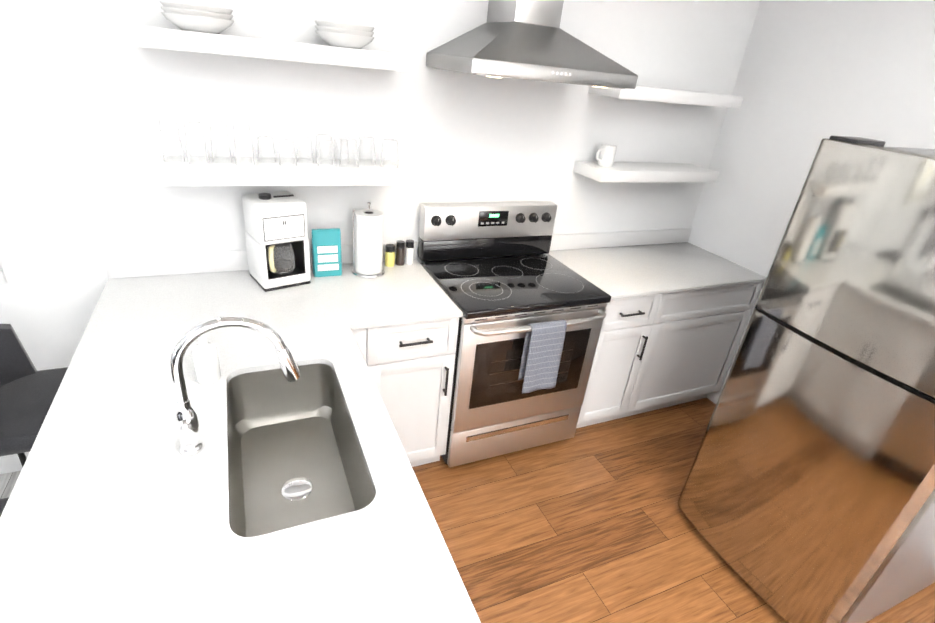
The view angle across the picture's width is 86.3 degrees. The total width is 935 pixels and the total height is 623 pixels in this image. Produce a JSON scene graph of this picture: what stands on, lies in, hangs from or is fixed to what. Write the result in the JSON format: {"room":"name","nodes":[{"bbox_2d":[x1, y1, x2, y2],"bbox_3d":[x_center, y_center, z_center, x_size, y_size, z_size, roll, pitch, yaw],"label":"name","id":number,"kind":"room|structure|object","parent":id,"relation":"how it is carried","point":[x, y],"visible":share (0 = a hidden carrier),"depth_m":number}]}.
{"room":"kitchen","nodes":[
{"label":"kitchen","id":0,"kind":"room"},
{"bbox_2d":[0,0,760,370],"bbox_3d":[-1.721,-1.414,1.349,7.560,4.900,0.150,-6,29,-23],"label":"wall","id":1,"kind":"structure","parent":0,"point":[92,98],"depth_m":2.11},
{"bbox_2d":[0,264,6,284],"bbox_3d":[-1.730,-0.928,1.515,0.055,1.855,0.012,-6,29,-23],"label":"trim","id":2,"kind":"structure","parent":1,"relation":"attached to","point":[3,281],"depth_m":1.92},
{"bbox_2d":[0,452,29,473],"bbox_3d":[-2.347,0.714,2.127,1.620,0.100,0.012,-6,29,-23],"label":"baseboard","id":3,"kind":"structure","parent":1,"relation":"attached to","point":[10,463],"depth_m":2.24},
{"bbox_2d":[103,241,416,278],"bbox_3d":[-0.876,-0.249,2.317,1.342,0.094,0.016,-6,29,-23],"label":"backsplash","id":4,"kind":"structure","parent":1,"relation":"attached to","point":[126,266],"depth_m":2.16},
{"bbox_2d":[128,25,411,71],"bbox_3d":[-0.692,-0.974,1.857,0.930,0.060,0.250,-6,29,-23],"label":"shelf","id":5,"kind":"object","parent":1,"relation":"attached to","point":[168,39],"visible":1,"depth_m":1.73},
{"bbox_2d":[159,1,233,33],"bbox_3d":[-0.927,-1.010,1.720,0.224,0.079,0.224,-6,29,-23],"label":"bowls","id":6,"kind":"object","parent":5,"relation":"on","point":[198,18],"visible":1,"depth_m":1.65},
{"bbox_2d":[315,21,374,48],"bbox_3d":[-0.471,-1.060,1.919,0.224,0.079,0.224,-6,29,-23],"label":"bowls","id":7,"kind":"object","parent":5,"relation":"on","point":[344,35],"visible":1,"depth_m":1.84},
{"bbox_2d":[154,155,406,185],"bbox_3d":[-0.735,-0.579,2.057,0.930,0.060,0.250,-6,29,-23],"label":"shelf","id":8,"kind":"object","parent":1,"relation":"attached to","point":[174,172],"visible":0.83,"depth_m":1.96},
{"bbox_2d":[159,119,184,162],"bbox_3d":[-1.107,-0.639,1.863,0.072,0.148,0.072,-6,29,-23],"label":"glass","id":9,"kind":"object","parent":8,"relation":"on","point":[177,129],"visible":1,"depth_m":1.86},
{"bbox_2d":[184,121,208,164],"bbox_3d":[-1.014,-0.627,1.860,0.072,0.148,0.072,-6,29,-23],"label":"glass","id":10,"kind":"object","parent":8,"relation":"on","point":[186,141],"visible":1,"depth_m":1.85},
{"bbox_2d":[209,121,231,162],"bbox_3d":[-0.957,-0.656,1.928,0.072,0.148,0.072,-6,29,-23],"label":"glass","id":11,"kind":"object","parent":8,"relation":"on","point":[220,122],"visible":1,"depth_m":1.92},
{"bbox_2d":[233,123,255,164],"bbox_3d":[-0.865,-0.644,1.925,0.072,0.148,0.072,-6,29,-23],"label":"glass","id":12,"kind":"object","parent":8,"relation":"on","point":[236,143],"visible":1,"depth_m":1.92},
{"bbox_2d":[257,135,275,162],"bbox_3d":[-0.816,-0.659,2.021,0.068,0.098,0.068,-6,29,-23],"label":"glass","id":13,"kind":"object","parent":8,"relation":"on","point":[272,144],"visible":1,"depth_m":2.02},
{"bbox_2d":[279,139,296,165],"bbox_3d":[-0.720,-0.636,1.995,0.068,0.098,0.068,-6,29,-23],"label":"glass","id":14,"kind":"object","parent":8,"relation":"on","point":[280,149],"visible":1,"depth_m":1.99},
{"bbox_2d":[297,137,313,163],"bbox_3d":[-0.679,-0.675,2.081,0.068,0.098,0.068,-6,29,-23],"label":"glass","id":15,"kind":"object","parent":8,"relation":"on","point":[300,138],"visible":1,"depth_m":2.08},
{"bbox_2d":[316,134,334,164],"bbox_3d":[-0.600,-0.682,2.097,0.080,0.112,0.080,-6,29,-23],"label":"glass","id":16,"kind":"object","parent":8,"relation":"on","point":[324,149],"visible":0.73,"depth_m":2.09},
{"bbox_2d":[318,140,334,165],"bbox_3d":[-0.583,-0.651,2.054,0.068,0.098,0.068,-6,29,-23],"label":"glass","id":17,"kind":"object","parent":8,"relation":"on","point":[331,147],"visible":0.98,"depth_m":2.04},
{"bbox_2d":[333,138,348,163],"bbox_3d":[-0.542,-0.690,2.140,0.068,0.098,0.068,-6,29,-23],"label":"glass","id":18,"kind":"object","parent":8,"relation":"on","point":[340,149],"visible":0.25,"depth_m":2.14},
{"bbox_2d":[339,137,358,167],"bbox_3d":[-0.496,-0.664,2.084,0.080,0.112,0.080,-6,29,-23],"label":"glass","id":19,"kind":"object","parent":8,"relation":"on","point":[349,139],"visible":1,"depth_m":2.08},
{"bbox_2d":[357,136,375,165],"bbox_3d":[-0.439,-0.700,2.167,0.080,0.112,0.080,-6,29,-23],"label":"glass","id":20,"kind":"object","parent":8,"relation":"on","point":[359,146],"visible":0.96,"depth_m":2.16},
{"bbox_2d":[380,139,398,168],"bbox_3d":[-0.335,-0.682,2.154,0.080,0.112,0.080,-6,29,-23],"label":"glass","id":21,"kind":"object","parent":8,"relation":"on","point":[397,156],"visible":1,"depth_m":2.15},
{"bbox_2d":[426,0,637,88],"bbox_3d":[0.308,-1.429,1.942,0.763,0.955,0.502,-6,29,-23],"label":"range hood","id":22,"kind":"object","parent":1,"relation":"attached to","point":[524,39],"visible":0.98,"depth_m":2.00},
{"bbox_2d":[573,161,718,182],"bbox_3d":[1.017,-0.787,2.811,0.833,0.060,0.250,-6,29,-23],"label":"shelf","id":23,"kind":"object","parent":1,"relation":"attached to","point":[647,172],"visible":1,"depth_m":2.72},
{"bbox_2d":[596,144,616,166],"bbox_3d":[0.728,-0.829,2.645,0.114,0.105,0.082,-6,29,-23],"label":"mug","id":24,"kind":"object","parent":23,"relation":"on","point":[607,152],"visible":1,"depth_m":2.62},
{"bbox_2d":[588,85,742,108],"bbox_3d":[1.055,-1.143,2.632,0.833,0.060,0.250,-6,29,-23],"label":"shelf","id":25,"kind":"object","parent":1,"relation":"attached to","point":[656,94],"visible":0.77,"depth_m":2.51},
{"bbox_2d":[0,398,934,622],"bbox_3d":[-0.846,1.960,0.205,7.260,0.100,5.400,-6,29,-23],"label":"floor","id":26,"kind":"structure","parent":0,"point":[590,524],"depth_m":2.26},
{"bbox_2d":[0,497,8,516],"bbox_3d":[-1.291,0.799,1.295,0.419,0.900,0.447,-6,29,-23],"label":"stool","id":27,"kind":"object","parent":26,"relation":"on","point":[3,502],"depth_m":1.37},
{"bbox_2d":[0,324,67,466],"bbox_3d":[-1.561,0.494,1.840,0.419,0.900,0.447,-6,29,-23],"label":"stool","id":28,"kind":"object","parent":26,"relation":"on","point":[28,391],"visible":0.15,"depth_m":1.78},
{"bbox_2d":[351,318,458,466],"bbox_3d":[-0.448,0.311,2.447,0.570,0.894,0.648,-6,29,-23],"label":"base cabinet","id":29,"kind":"object","parent":26,"relation":"on","point":[410,366],"visible":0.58,"depth_m":2.19},
{"bbox_2d":[418,201,610,466],"bbox_3d":[0.197,0.125,2.596,0.759,1.214,0.716,-6,29,-23],"label":"range","id":30,"kind":"object","parent":26,"relation":"on","point":[502,302],"visible":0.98,"depth_m":2.46},
{"bbox_2d":[518,319,566,392],"bbox_3d":[0.342,0.203,2.278,0.181,0.349,0.056,-6,29,-23],"label":"towel","id":31,"kind":"object","parent":30,"relation":"hanging from","point":[541,354],"visible":0.98,"depth_m":2.25},
{"bbox_2d":[539,254,762,427],"bbox_3d":[1.036,0.145,3.093,1.160,0.894,0.648,-6,29,-23],"label":"base cabinet","id":32,"kind":"object","parent":26,"relation":"on","point":[657,351],"visible":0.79,"depth_m":2.83},
{"bbox_2d":[541,228,766,299],"bbox_3d":[1.082,-0.306,2.872,1.160,0.115,0.634,-6,29,-23],"label":"countertop","id":33,"kind":"structure","parent":32,"relation":"on","point":[620,264],"depth_m":2.90},
{"bbox_2d":[678,136,934,622],"bbox_3d":[1.638,0.308,1.938,0.955,1.757,0.725,-6,29,-23],"label":"fridge","id":34,"kind":"object","parent":26,"relation":"on","point":[807,495],"visible":1,"depth_m":1.69},
{"bbox_3d":[-0.554,0.716,1.624,0.574,0.894,2.244,-6,29,-23],"label":"cabinet","id":35,"kind":"object","parent":26,"relation":"on","visible":0},
{"bbox_2d":[0,259,480,622],"bbox_3d":[-0.435,0.304,1.445,1.342,0.020,2.258,-6,29,-23],"label":"countertop","id":36,"kind":"structure","parent":35,"relation":"on","point":[116,509],"depth_m":1.15},
{"bbox_2d":[192,330,220,384],"bbox_3d":[-0.788,0.125,1.496,0.068,0.183,0.068,-6,29,-23],"label":"soap dispenser","id":37,"kind":"object","parent":36,"relation":"on","point":[205,360],"visible":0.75,"depth_m":1.48},
{"bbox_2d":[170,316,299,455],"bbox_3d":[-0.564,0.188,1.218,0.304,0.365,0.119,-6,29,-23],"label":"faucet","id":38,"kind":"object","parent":36,"relation":"on","point":[192,442],"visible":1,"depth_m":1.20},
{"bbox_2d":[242,191,310,291],"bbox_3d":[-0.815,-0.313,2.133,0.205,0.384,0.203,-15,34,-36],"label":"coffee maker","id":39,"kind":"object","parent":36,"relation":"on","point":[277,240],"visible":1,"depth_m":2.07},
{"bbox_2d":[227,363,375,537],"bbox_3d":[-0.497,0.435,1.437,0.379,0.214,0.724,-6,29,-23],"label":"sink","id":40,"kind":"object","parent":36,"relation":"in","point":[296,458],"visible":0.6,"depth_m":1.58},
{"bbox_2d":[312,228,341,276],"bbox_3d":[-0.642,-0.272,2.275,0.125,0.217,0.061,-6,29,-23],"label":"coffee bag","id":41,"kind":"object","parent":36,"relation":"on","point":[326,254],"visible":1,"depth_m":2.25},
{"bbox_2d":[352,202,384,277],"bbox_3d":[-0.459,-0.342,2.314,0.156,0.341,0.156,-6,29,-23],"label":"paper towel","id":42,"kind":"object","parent":36,"relation":"on","point":[367,240],"visible":1,"depth_m":2.28},
{"bbox_2d":[385,244,394,266],"bbox_3d":[-0.384,-0.279,2.468,0.048,0.105,0.048,-6,29,-23],"label":"spice jar","id":43,"kind":"object","parent":36,"relation":"on","point":[389,255],"visible":1,"depth_m":2.45},
{"bbox_2d":[396,240,404,265],"bbox_3d":[-0.336,-0.293,2.490,0.042,0.120,0.042,-6,29,-23],"label":"spice jar","id":44,"kind":"object","parent":36,"relation":"on","point":[400,248],"visible":1,"depth_m":2.47},
{"bbox_2d":[405,240,413,264],"bbox_3d":[-0.292,-0.300,2.514,0.042,0.120,0.042,-6,29,-23],"label":"spice jar","id":45,"kind":"object","parent":36,"relation":"on","point":[409,252],"visible":1,"depth_m":2.50},
{"bbox_2d":[688,0,934,403],"bbox_3d":[2.794,-0.515,0.538,0.150,4.900,5.550,-6,29,-23],"label":"wall","id":46,"kind":"structure","parent":0,"point":[811,74],"depth_m":2.61}
]}

